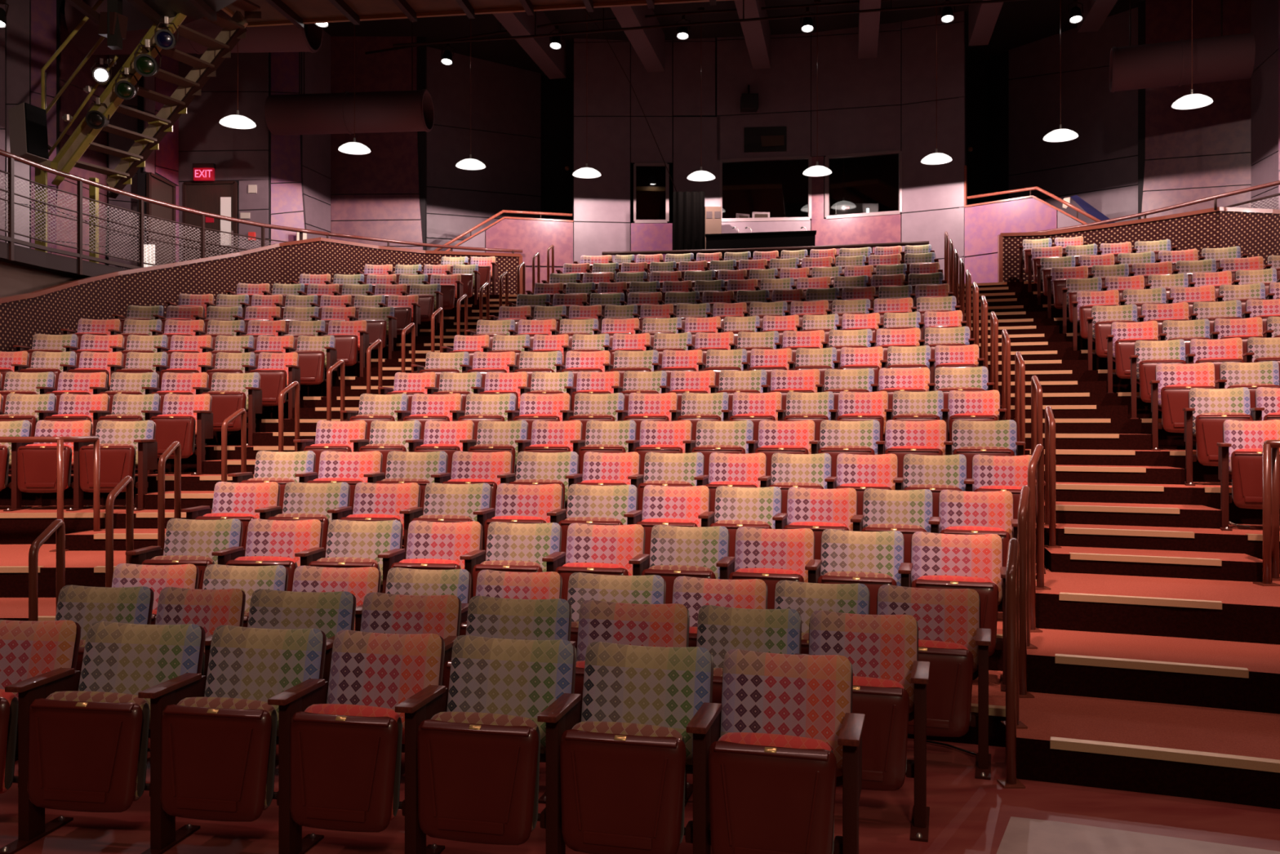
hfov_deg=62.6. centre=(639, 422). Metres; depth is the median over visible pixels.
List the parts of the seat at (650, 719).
number plate, backrest, armrest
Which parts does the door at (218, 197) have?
vision panel, handle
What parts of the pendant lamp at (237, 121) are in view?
lamp shade, cord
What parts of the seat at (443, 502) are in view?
backrest, armrest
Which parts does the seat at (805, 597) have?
backrest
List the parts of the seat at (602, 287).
backrest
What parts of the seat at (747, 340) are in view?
backrest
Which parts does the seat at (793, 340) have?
backrest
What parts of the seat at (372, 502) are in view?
backrest, armrest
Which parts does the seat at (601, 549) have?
backrest, armrest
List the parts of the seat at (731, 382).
backrest, armrest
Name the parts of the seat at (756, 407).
backrest, armrest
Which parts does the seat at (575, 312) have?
backrest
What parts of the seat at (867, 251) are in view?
backrest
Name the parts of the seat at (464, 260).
backrest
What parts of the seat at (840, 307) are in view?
backrest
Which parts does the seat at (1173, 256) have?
backrest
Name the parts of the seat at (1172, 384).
armrest, backrest, armrest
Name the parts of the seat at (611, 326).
backrest, armrest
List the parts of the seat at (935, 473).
backrest, armrest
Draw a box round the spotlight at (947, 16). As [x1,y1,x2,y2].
[939,0,955,22]
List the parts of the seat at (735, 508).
backrest, armrest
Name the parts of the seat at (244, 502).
armrest, backrest, armrest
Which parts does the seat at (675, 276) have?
backrest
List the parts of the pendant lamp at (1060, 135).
lamp shade, cord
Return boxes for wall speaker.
[740,84,758,111]
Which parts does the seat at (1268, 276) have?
backrest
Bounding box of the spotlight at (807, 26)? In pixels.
[800,7,814,32]
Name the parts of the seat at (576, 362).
backrest, armrest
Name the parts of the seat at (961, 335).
backrest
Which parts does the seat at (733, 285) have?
backrest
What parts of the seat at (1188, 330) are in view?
backrest, armrest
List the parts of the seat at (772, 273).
backrest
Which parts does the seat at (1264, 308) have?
backrest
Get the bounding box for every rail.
[0,435,100,551]
[601,240,928,255]
[1253,439,1279,586]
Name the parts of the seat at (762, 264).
backrest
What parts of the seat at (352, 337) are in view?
backrest, armrest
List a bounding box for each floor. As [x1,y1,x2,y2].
[0,240,126,278]
[0,737,1279,853]
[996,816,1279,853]
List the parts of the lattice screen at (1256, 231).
post, cap rail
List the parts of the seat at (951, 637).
number plate, backrest, armrest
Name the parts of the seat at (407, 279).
backrest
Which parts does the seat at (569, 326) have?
backrest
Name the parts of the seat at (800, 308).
backrest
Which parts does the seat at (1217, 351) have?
backrest, armrest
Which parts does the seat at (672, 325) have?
backrest, armrest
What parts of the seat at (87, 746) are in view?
number plate, backrest, armrest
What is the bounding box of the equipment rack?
[704,206,721,248]
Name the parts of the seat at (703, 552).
backrest, armrest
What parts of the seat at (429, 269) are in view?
backrest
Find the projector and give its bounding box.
[760,135,784,146]
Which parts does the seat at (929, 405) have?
backrest, armrest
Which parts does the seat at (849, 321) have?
backrest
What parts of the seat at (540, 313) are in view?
backrest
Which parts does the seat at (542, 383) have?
backrest, armrest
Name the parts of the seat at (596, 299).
backrest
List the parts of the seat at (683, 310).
backrest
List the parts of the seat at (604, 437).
backrest, armrest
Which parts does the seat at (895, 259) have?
backrest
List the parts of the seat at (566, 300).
backrest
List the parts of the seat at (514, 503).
backrest, armrest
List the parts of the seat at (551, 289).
backrest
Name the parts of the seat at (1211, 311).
backrest, armrest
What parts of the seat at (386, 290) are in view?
backrest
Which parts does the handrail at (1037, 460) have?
foot plate, foot plate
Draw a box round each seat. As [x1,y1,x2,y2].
[0,351,30,389]
[0,371,57,413]
[0,373,3,391]
[0,393,4,414]
[0,393,57,436]
[0,420,33,511]
[0,619,80,853]
[13,333,79,367]
[14,585,154,761]
[17,420,93,511]
[19,351,77,390]
[26,621,206,853]
[44,393,111,435]
[46,371,109,413]
[60,318,122,349]
[67,351,124,390]
[72,333,124,368]
[79,420,157,511]
[97,393,162,475]
[98,372,160,413]
[111,305,165,333]
[111,563,199,624]
[115,351,169,390]
[116,319,163,350]
[118,334,168,368]
[125,518,244,589]
[148,586,245,737]
[150,393,213,475]
[151,372,210,446]
[157,319,206,350]
[160,305,205,333]
[160,351,214,387]
[160,625,328,853]
[163,334,213,368]
[164,293,215,319]
[181,481,282,552]
[200,320,246,350]
[201,306,244,333]
[201,372,262,446]
[202,564,288,626]
[205,351,257,419]
[208,334,255,368]
[216,293,250,319]
[225,283,271,306]
[225,518,325,591]
[227,450,317,508]
[241,320,288,350]
[244,306,282,333]
[247,589,355,685]
[249,351,300,419]
[250,335,296,396]
[251,293,284,307]
[266,481,352,550]
[268,283,306,305]
[280,294,319,319]
[282,306,320,334]
[282,320,327,349]
[288,273,333,293]
[289,629,448,853]
[290,335,337,386]
[292,565,381,631]
[293,420,368,478]
[304,283,341,305]
[306,450,385,511]
[308,519,405,593]
[317,306,358,334]
[318,294,353,319]
[322,320,368,377]
[333,274,366,294]
[338,283,374,306]
[339,393,410,441]
[339,482,422,555]
[354,294,387,319]
[355,264,395,283]
[355,306,396,359]
[359,420,423,475]
[360,591,461,685]
[366,274,398,293]
[373,284,408,305]
[375,450,450,514]
[377,372,438,413]
[385,567,471,622]
[387,294,420,336]
[391,520,485,599]
[395,264,423,284]
[399,274,430,294]
[402,393,464,441]
[407,283,443,329]
[411,351,471,391]
[411,482,494,550]
[413,420,476,477]
[417,635,581,853]
[423,264,453,283]
[430,274,463,309]
[432,371,484,415]
[433,256,469,273]
[441,334,492,368]
[442,450,515,513]
[442,595,576,803]
[453,263,479,304]
[457,393,519,475]
[459,569,562,635]
[465,319,517,350]
[466,351,519,391]
[468,420,530,473]
[470,256,497,294]
[472,521,565,596]
[479,371,530,412]
[484,483,566,554]
[488,306,533,333]
[488,334,533,368]
[506,293,552,319]
[508,451,582,508]
[512,392,573,442]
[514,351,565,386]
[515,319,559,350]
[523,419,585,473]
[525,282,565,303]
[526,371,576,410]
[529,333,572,368]
[531,305,568,330]
[541,272,582,292]
[552,293,590,316]
[555,262,592,281]
[555,523,649,600]
[557,318,601,346]
[558,484,642,552]
[560,641,722,853]
[561,350,613,386]
[565,282,597,303]
[567,304,604,333]
[567,572,666,653]
[568,392,628,439]
[569,333,612,351]
[571,370,622,415]
[573,254,613,271]
[573,600,693,805]
[576,451,644,510]
[578,419,639,479]
[582,271,616,291]
[589,292,627,318]
[591,262,621,281]
[597,281,629,302]
[600,317,642,349]
[601,304,640,320]
[609,333,653,367]
[609,350,662,386]
[614,254,635,271]
[616,271,649,291]
[619,370,670,410]
[621,262,649,279]
[623,392,681,439]
[626,280,662,300]
[626,292,665,315]
[634,419,696,474]
[635,253,664,270]
[635,484,715,554]
[637,452,709,516]
[638,303,676,329]
[640,317,684,346]
[641,524,735,604]
[648,261,679,280]
[649,271,684,290]
[652,332,695,368]
[658,349,706,389]
[662,280,694,302]
[664,291,702,315]
[665,253,695,269]
[667,369,719,413]
[672,576,768,647]
[675,302,713,332]
[676,391,733,439]
[678,260,710,279]
[684,270,718,289]
[684,316,724,345]
[691,419,758,475]
[693,331,737,366]
[694,279,727,301]
[696,252,724,268]
[696,604,809,703]
[702,290,737,316]
[703,348,751,386]
[705,452,772,511]
[707,648,865,853]
[709,259,738,278]
[709,485,787,565]
[712,302,750,331]
[716,369,771,409]
[717,269,749,288]
[723,315,763,347]
[724,251,752,267]
[727,278,760,299]
[728,391,786,439]
[728,526,822,608]
[736,289,772,315]
[736,330,782,363]
[738,258,769,277]
[748,347,796,388]
[749,268,780,287]
[749,301,791,327]
[752,250,781,266]
[755,419,820,475]
[760,277,797,299]
[761,314,803,343]
[768,368,825,409]
[768,453,837,513]
[769,257,802,276]
[772,288,806,311]
[773,580,870,653]
[780,249,809,264]
[780,266,813,285]
[782,329,829,361]
[783,391,839,440]
[783,486,864,559]
[790,299,832,329]
[794,346,841,384]
[796,276,834,297]
[801,256,835,275]
[802,313,842,346]
[805,287,842,310]
[808,609,929,841]
[809,248,839,262]
[812,266,844,284]
[817,419,886,476]
[817,528,912,614]
[823,368,879,409]
[828,328,876,360]
[831,298,874,324]
[833,275,871,296]
[835,254,869,273]
[835,453,904,515]
[836,391,893,440]
[838,246,875,261]
[840,346,888,387]
[841,286,879,308]
[841,312,884,340]
[844,264,876,283]
[861,488,941,563]
[868,253,905,271]
[871,273,908,294]
[873,297,917,323]
[874,245,905,260]
[875,263,910,281]
[875,327,925,359]
[876,584,991,779]
[878,284,915,306]
[878,367,935,408]
[883,311,924,339]
[884,419,953,477]
[886,345,935,382]
[892,390,949,440]
[902,453,974,516]
[904,244,934,253]
[904,252,938,271]
[907,271,946,293]
[909,262,942,273]
[910,531,1006,691]
[915,283,953,306]
[915,295,960,322]
[923,310,967,331]
[924,326,974,359]
[933,344,984,369]
[933,366,994,408]
[937,489,1017,566]
[947,390,1006,440]
[951,419,1025,478]
[971,454,1045,573]
[1018,237,1056,281]
[1027,245,1066,292]
[1036,255,1080,305]
[1046,265,1093,318]
[1053,235,1088,252]
[1062,276,1107,333]
[1065,243,1102,262]
[1071,289,1125,350]
[1078,253,1119,274]
[1086,303,1145,370]
[1091,263,1134,286]
[1099,241,1137,261]
[1104,275,1151,300]
[1106,320,1167,392]
[1117,251,1160,271]
[1122,287,1173,315]
[1128,338,1195,418]
[1131,261,1178,284]
[1133,239,1177,259]
[1141,302,1197,334]
[1147,272,1195,302]
[1149,362,1226,450]
[1157,248,1204,271]
[1161,318,1219,355]
[1169,284,1223,315]
[1175,258,1223,287]
[1182,386,1264,485]
[1189,337,1254,380]
[1191,270,1239,297]
[1192,299,1251,333]
[1200,245,1248,269]
[1213,316,1273,353]
[1216,419,1279,530]
[1218,282,1275,316]
[1219,256,1271,282]
[1219,360,1279,411]
[1235,267,1279,295]
[1245,298,1279,335]
[1246,337,1279,378]
[1254,386,1279,420]
[1266,255,1279,279]
[1266,315,1279,337]
[1268,282,1279,299]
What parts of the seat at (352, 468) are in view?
backrest, armrest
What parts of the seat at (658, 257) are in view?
backrest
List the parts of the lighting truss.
hanger post, downlight, panel, ceiling canopy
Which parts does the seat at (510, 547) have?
backrest, armrest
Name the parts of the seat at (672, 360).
backrest, armrest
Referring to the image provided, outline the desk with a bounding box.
[705,230,816,259]
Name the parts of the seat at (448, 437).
backrest, armrest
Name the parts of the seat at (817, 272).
backrest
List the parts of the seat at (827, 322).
backrest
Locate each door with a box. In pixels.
[146,172,175,266]
[182,180,237,261]
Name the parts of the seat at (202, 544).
armrest, backrest, armrest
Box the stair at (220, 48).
[35,0,261,263]
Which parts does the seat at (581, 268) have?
backrest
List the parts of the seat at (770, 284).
backrest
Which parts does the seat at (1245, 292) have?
backrest, armrest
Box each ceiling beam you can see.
[493,10,566,79]
[610,4,664,72]
[733,0,770,69]
[858,0,880,58]
[968,0,1003,45]
[1077,0,1117,32]
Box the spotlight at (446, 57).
[440,43,454,65]
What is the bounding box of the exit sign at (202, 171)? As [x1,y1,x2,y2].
[192,163,216,180]
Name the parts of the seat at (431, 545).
backrest, armrest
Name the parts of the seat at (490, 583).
backrest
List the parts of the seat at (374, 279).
backrest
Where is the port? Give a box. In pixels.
[743,126,786,152]
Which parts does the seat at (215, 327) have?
backrest, armrest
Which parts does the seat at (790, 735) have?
number plate, backrest, armrest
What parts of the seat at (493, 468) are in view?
backrest, armrest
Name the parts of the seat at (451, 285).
backrest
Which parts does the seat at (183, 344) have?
backrest, armrest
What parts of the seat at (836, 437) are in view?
backrest, armrest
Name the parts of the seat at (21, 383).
backrest, armrest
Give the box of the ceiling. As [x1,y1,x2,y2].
[322,0,1145,111]
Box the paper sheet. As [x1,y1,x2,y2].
[1062,196,1070,208]
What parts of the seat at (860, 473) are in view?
backrest, armrest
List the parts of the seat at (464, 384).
backrest, armrest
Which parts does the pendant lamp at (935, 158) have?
lamp shade, cord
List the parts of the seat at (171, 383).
backrest, armrest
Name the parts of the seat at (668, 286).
backrest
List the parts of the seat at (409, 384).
armrest, backrest, armrest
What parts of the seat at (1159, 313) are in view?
backrest, armrest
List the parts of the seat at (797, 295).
backrest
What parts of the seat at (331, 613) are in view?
backrest, armrest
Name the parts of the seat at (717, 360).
backrest, armrest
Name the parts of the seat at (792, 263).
backrest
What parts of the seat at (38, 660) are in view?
backrest, armrest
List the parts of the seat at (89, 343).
backrest, armrest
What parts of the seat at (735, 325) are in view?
backrest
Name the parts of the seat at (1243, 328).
backrest, armrest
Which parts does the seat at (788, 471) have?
backrest, armrest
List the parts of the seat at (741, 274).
backrest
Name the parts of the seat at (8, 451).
backrest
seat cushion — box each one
[0,390,37,394]
[0,413,37,435]
[0,444,9,488]
[0,688,17,794]
[26,367,61,372]
[26,443,71,488]
[28,348,62,351]
[45,690,150,801]
[51,413,92,422]
[52,390,90,394]
[75,368,109,390]
[77,349,108,351]
[78,332,105,333]
[79,639,85,646]
[88,443,136,484]
[105,413,143,420]
[106,390,142,394]
[120,333,146,333]
[120,368,154,372]
[123,349,154,351]
[129,317,151,319]
[151,555,214,564]
[156,413,195,454]
[157,390,193,394]
[164,318,189,319]
[166,368,199,371]
[168,349,197,351]
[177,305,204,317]
[177,697,277,810]
[203,512,256,519]
[204,333,234,336]
[208,390,246,409]
[212,368,243,373]
[213,350,239,351]
[234,555,297,568]
[244,318,269,319]
[244,611,248,616]
[246,333,272,334]
[248,477,295,481]
[255,350,283,352]
[255,368,287,403]
[274,513,328,549]
[282,319,306,319]
[288,333,313,334]
[296,350,324,382]
[304,703,402,820]
[310,443,351,452]
[312,477,363,482]
[316,556,379,569]
[328,333,358,363]
[346,513,400,522]
[355,413,395,420]
[359,319,386,347]
[365,443,406,451]
[381,478,430,482]
[389,306,411,332]
[392,390,423,392]
[399,558,461,568]
[408,413,447,416]
[418,514,472,520]
[421,443,460,449]
[424,368,457,369]
[431,711,540,831]
[438,390,470,392]
[448,478,496,483]
[453,349,479,351]
[454,273,473,295]
[464,413,503,417]
[473,368,502,368]
[474,444,515,473]
[480,560,542,572]
[484,390,518,408]
[492,349,517,351]
[492,515,546,521]
[514,479,564,508]
[520,333,546,333]
[520,367,551,368]
[520,413,557,416]
[528,444,569,448]
[530,390,562,391]
[533,349,559,350]
[560,332,586,333]
[563,562,627,570]
[564,516,621,521]
[566,367,597,368]
[571,621,578,627]
[572,721,685,844]
[573,348,599,350]
[574,413,611,415]
[576,389,608,391]
[576,660,585,667]
[581,480,626,483]
[584,444,623,447]
[604,331,630,333]
[615,348,640,349]
[616,366,647,368]
[624,389,656,391]
[629,413,665,415]
[640,444,679,447]
[640,518,695,523]
[643,480,690,484]
[647,331,672,332]
[648,564,713,572]
[655,347,681,349]
[663,366,692,368]
[671,389,705,391]
[682,413,719,416]
[686,330,712,332]
[688,626,697,633]
[697,346,725,348]
[697,444,742,447]
[708,365,737,367]
[709,480,755,484]
[713,667,723,676]
[715,520,768,524]
[717,732,834,853]
[721,388,755,391]
[726,329,750,331]
[734,413,771,415]
[735,568,800,574]
[741,346,770,347]
[752,314,779,315]
[752,365,782,367]
[760,444,804,447]
[765,328,790,330]
[773,481,820,485]
[774,388,810,390]
[787,345,817,346]
[788,413,825,415]
[789,521,845,526]
[799,364,827,366]
[801,632,808,639]
[805,328,830,329]
[823,571,893,578]
[824,444,870,448]
[828,387,865,390]
[835,344,864,346]
[840,483,888,486]
[841,413,879,415]
[844,364,875,365]
[845,327,872,328]
[853,675,906,773]
[866,523,923,528]
[878,311,906,312]
[881,343,912,345]
[884,387,922,389]
[887,326,914,328]
[890,445,938,448]
[892,363,924,364]
[897,413,936,415]
[907,484,958,488]
[916,575,993,582]
[918,639,970,721]
[924,309,943,311]
[930,324,953,326]
[930,342,962,344]
[940,362,972,364]
[941,386,980,388]
[945,525,1005,531]
[953,413,991,415]
[958,446,1008,448]
[978,485,1022,488]
[1095,320,1131,352]
[1115,337,1151,373]
[1133,302,1160,303]
[1139,358,1180,398]
[1150,318,1183,319]
[1161,384,1210,426]
[1170,336,1205,338]
[1179,300,1209,302]
[1196,412,1247,460]
[1200,357,1237,359]
[1202,315,1234,318]
[1223,334,1259,337]
[1227,297,1260,300]
[1231,383,1275,385]
[1231,448,1262,500]
[1255,314,1279,316]
[1257,355,1279,358]
[1266,412,1279,414]
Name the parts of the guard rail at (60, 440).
rail, post, post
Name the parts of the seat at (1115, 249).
backrest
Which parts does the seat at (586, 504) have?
backrest, armrest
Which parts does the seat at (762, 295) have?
backrest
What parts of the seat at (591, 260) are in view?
backrest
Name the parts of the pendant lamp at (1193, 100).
lamp shade, cord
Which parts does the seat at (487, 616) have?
backrest, armrest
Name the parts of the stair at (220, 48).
handrail post, landing frame, handrail, handrail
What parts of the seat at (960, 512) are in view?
backrest, armrest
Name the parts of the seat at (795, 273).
backrest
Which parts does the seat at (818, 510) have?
backrest, armrest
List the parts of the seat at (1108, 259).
backrest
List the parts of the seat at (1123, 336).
armrest, backrest, armrest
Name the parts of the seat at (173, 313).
backrest, armrest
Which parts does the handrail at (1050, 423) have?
foot plate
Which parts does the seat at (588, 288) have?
backrest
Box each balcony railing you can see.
[0,149,328,275]
[1225,192,1279,208]
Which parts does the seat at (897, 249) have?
backrest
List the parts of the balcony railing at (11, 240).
panel, post, panel, rail, post, panel, rail, rail, post, rail, rail, panel, post, panel, post, post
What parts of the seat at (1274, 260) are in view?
backrest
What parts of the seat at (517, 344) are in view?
backrest, armrest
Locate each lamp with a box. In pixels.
[143,244,155,266]
[218,42,256,128]
[337,24,370,154]
[455,18,485,169]
[572,163,600,177]
[687,7,715,181]
[802,0,831,176]
[920,0,952,164]
[1043,0,1078,142]
[1171,0,1213,109]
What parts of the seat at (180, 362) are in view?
backrest, armrest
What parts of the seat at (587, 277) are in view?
backrest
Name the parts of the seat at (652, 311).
backrest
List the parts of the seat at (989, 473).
backrest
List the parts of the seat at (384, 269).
backrest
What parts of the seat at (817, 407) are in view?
backrest, armrest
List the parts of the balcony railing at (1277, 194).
panel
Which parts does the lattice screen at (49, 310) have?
cap rail, post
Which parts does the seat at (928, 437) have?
backrest, armrest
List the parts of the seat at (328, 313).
backrest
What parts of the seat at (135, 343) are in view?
backrest, armrest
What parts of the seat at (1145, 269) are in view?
backrest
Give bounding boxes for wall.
[0,4,4,242]
[0,261,84,297]
[4,0,29,248]
[29,0,56,254]
[50,0,107,265]
[107,53,137,269]
[137,53,178,266]
[177,52,271,262]
[271,51,304,244]
[300,30,330,239]
[330,35,426,250]
[426,46,541,250]
[448,218,573,293]
[540,75,573,220]
[573,38,630,263]
[630,151,901,251]
[631,40,672,262]
[673,32,810,233]
[811,22,901,254]
[901,10,966,284]
[959,11,964,265]
[964,197,1084,283]
[966,59,989,204]
[989,7,1137,223]
[1137,0,1251,219]
[1250,0,1278,208]
[1278,0,1279,208]
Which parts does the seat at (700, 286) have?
backrest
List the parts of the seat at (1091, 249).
backrest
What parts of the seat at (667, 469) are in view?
backrest, armrest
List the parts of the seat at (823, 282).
backrest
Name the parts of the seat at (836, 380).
backrest, armrest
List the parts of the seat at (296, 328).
backrest, armrest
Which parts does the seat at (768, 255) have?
backrest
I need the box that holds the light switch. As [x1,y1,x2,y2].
[240,212,249,218]
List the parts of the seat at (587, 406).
backrest, armrest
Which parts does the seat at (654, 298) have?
backrest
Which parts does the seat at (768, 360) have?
backrest, armrest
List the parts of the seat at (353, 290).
backrest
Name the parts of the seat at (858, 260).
backrest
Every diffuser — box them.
[220,119,254,128]
[339,146,369,153]
[456,163,484,168]
[573,171,599,177]
[688,174,714,180]
[804,169,831,175]
[921,157,951,164]
[1044,133,1077,141]
[1173,98,1211,108]
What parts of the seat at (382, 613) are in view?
backrest, armrest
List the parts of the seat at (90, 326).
armrest, backrest, armrest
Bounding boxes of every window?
[633,162,669,222]
[720,155,811,222]
[824,149,902,218]
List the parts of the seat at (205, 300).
armrest, backrest, armrest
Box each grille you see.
[24,102,48,159]
[706,211,711,217]
[715,211,720,217]
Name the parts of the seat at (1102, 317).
armrest, backrest, armrest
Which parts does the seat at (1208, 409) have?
armrest, backrest, armrest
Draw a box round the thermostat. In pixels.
[248,184,257,193]
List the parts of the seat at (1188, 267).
backrest, armrest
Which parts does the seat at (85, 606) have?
backrest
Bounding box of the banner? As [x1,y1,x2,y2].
[1070,195,1115,223]
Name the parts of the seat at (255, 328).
backrest, armrest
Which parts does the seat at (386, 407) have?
armrest, backrest, armrest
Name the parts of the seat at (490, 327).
armrest, backrest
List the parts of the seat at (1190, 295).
backrest, armrest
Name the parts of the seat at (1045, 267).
backrest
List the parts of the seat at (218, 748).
number plate, backrest, armrest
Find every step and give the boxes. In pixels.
[0,471,253,506]
[0,505,212,544]
[0,543,125,597]
[0,597,56,621]
[8,444,294,472]
[65,528,166,551]
[134,490,213,509]
[195,418,340,444]
[202,459,255,474]
[253,431,315,445]
[255,396,359,419]
[293,407,359,419]
[299,376,394,396]
[324,358,426,377]
[331,386,394,396]
[357,342,453,359]
[363,367,425,377]
[386,328,476,343]
[391,350,439,359]
[415,335,454,343]
[417,316,498,329]
[435,304,516,316]
[436,322,476,329]
[454,293,527,304]
[455,309,498,316]
[476,298,516,304]
[958,280,1043,292]
[958,286,1027,294]
[958,291,1053,305]
[958,297,1037,306]
[964,304,1068,318]
[964,311,1047,320]
[971,317,1079,333]
[971,324,1059,336]
[971,332,1095,350]
[978,341,1072,352]
[979,349,1115,369]
[987,360,1088,371]
[988,368,1139,392]
[988,380,1106,393]
[1000,391,1161,418]
[1000,404,1128,418]
[1004,418,1196,448]
[1016,692,1279,808]
[1025,433,1152,449]
[1025,448,1231,482]
[1026,628,1279,714]
[1035,564,1279,644]
[1044,464,1184,484]
[1044,481,1262,524]
[1044,501,1221,528]
[1044,523,1262,559]
[1044,546,1271,582]
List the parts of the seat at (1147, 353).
armrest, backrest, armrest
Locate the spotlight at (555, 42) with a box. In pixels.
[549,25,563,49]
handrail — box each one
[28,519,65,621]
[105,475,133,587]
[157,440,181,551]
[221,408,246,481]
[278,381,299,451]
[326,232,522,253]
[326,360,345,421]
[366,339,382,394]
[401,322,415,373]
[431,307,443,352]
[433,209,573,251]
[456,293,467,335]
[479,282,489,319]
[498,271,508,309]
[516,262,525,295]
[532,252,539,293]
[546,244,554,282]
[944,231,948,284]
[948,239,953,292]
[953,248,958,305]
[959,257,964,320]
[964,186,1105,224]
[965,269,971,338]
[972,281,978,346]
[980,295,987,368]
[990,311,998,390]
[996,537,1027,788]
[1001,328,1010,420]
[1014,351,1025,455]
[1017,485,1037,697]
[1027,444,1050,632]
[1031,375,1044,502]
[1032,180,1279,231]
[1044,405,1061,547]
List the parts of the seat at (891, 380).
backrest, armrest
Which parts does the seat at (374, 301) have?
backrest, armrest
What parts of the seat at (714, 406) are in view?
backrest, armrest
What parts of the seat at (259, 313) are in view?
backrest, armrest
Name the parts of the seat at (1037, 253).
backrest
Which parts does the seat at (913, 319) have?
backrest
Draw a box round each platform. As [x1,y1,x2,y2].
[379,590,1002,671]
[401,545,1036,612]
[907,670,1005,746]
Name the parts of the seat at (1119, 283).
backrest, armrest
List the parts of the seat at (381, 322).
backrest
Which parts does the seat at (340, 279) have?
backrest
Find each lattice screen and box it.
[0,237,522,351]
[997,206,1279,282]
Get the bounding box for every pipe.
[48,55,118,156]
[364,0,897,54]
[392,0,1024,46]
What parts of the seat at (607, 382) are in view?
backrest, armrest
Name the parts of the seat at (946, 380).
backrest, armrest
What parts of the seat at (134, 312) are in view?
armrest, backrest, armrest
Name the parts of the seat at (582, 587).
backrest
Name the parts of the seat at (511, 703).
number plate, backrest, armrest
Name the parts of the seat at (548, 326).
backrest, armrest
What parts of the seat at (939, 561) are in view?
number plate, backrest, armrest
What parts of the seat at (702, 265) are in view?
backrest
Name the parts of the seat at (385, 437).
backrest, armrest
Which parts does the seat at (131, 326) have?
backrest, armrest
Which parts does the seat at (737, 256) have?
backrest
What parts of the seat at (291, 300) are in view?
backrest, armrest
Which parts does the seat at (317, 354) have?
backrest, armrest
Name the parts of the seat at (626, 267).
backrest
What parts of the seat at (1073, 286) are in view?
backrest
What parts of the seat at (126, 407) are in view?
backrest, armrest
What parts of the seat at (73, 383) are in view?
backrest, armrest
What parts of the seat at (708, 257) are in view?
backrest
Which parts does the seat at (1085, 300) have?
backrest, armrest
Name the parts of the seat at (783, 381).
backrest, armrest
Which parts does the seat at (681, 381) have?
backrest, armrest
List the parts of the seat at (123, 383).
backrest, armrest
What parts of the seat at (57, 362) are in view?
backrest, armrest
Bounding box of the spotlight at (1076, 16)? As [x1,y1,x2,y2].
[1067,0,1083,23]
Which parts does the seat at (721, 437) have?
backrest, armrest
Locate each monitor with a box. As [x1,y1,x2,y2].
[735,213,749,217]
[751,211,769,217]
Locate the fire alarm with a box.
[248,231,255,240]
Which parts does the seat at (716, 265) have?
backrest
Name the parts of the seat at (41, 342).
armrest, backrest, armrest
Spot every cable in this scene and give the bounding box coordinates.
[926,740,976,755]
[1228,520,1249,527]
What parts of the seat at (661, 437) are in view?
backrest, armrest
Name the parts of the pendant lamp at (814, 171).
lamp shade, cord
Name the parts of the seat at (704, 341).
backrest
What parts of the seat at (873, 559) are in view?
number plate, backrest, armrest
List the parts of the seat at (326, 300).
backrest, armrest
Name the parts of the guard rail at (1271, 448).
foot plate, post, rail, post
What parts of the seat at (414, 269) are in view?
backrest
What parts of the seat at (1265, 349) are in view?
backrest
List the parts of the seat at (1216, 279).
backrest, armrest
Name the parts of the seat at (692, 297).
backrest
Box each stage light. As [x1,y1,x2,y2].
[0,0,8,27]
[84,97,109,128]
[91,57,111,84]
[114,66,138,99]
[133,37,161,76]
[154,15,178,49]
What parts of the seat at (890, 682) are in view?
number plate, backrest, armrest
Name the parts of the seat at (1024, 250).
backrest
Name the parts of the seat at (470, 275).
backrest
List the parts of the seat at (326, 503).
backrest, armrest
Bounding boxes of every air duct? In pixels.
[64,0,323,54]
[264,22,434,135]
[1109,0,1255,92]
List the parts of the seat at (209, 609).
backrest, armrest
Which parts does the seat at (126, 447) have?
backrest, armrest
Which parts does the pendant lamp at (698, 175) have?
lamp shade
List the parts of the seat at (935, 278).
backrest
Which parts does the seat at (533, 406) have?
backrest, armrest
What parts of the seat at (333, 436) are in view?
armrest, backrest, armrest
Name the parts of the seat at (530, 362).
backrest, armrest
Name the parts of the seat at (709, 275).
backrest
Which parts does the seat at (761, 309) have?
backrest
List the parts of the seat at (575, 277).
backrest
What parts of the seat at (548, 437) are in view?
backrest, armrest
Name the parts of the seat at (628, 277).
backrest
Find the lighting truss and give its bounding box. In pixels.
[65,0,728,49]
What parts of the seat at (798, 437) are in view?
backrest, armrest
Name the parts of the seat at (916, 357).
backrest, armrest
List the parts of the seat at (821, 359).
backrest, armrest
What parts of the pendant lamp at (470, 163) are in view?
lamp shade, cord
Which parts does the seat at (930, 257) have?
backrest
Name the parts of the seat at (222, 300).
backrest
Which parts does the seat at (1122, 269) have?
backrest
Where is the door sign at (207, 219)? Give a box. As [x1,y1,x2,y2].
[205,216,213,222]
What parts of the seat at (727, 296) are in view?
backrest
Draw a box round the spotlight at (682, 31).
[675,14,689,39]
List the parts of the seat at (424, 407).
backrest, armrest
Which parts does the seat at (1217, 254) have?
backrest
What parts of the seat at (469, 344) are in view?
armrest, backrest, armrest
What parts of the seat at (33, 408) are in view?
backrest, armrest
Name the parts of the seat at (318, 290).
backrest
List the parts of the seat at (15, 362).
backrest, armrest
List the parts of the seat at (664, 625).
backrest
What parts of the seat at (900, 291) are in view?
backrest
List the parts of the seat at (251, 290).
backrest, armrest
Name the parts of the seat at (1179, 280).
backrest, armrest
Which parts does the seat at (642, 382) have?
backrest, armrest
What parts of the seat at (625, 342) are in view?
backrest, armrest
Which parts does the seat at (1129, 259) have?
backrest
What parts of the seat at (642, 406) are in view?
backrest, armrest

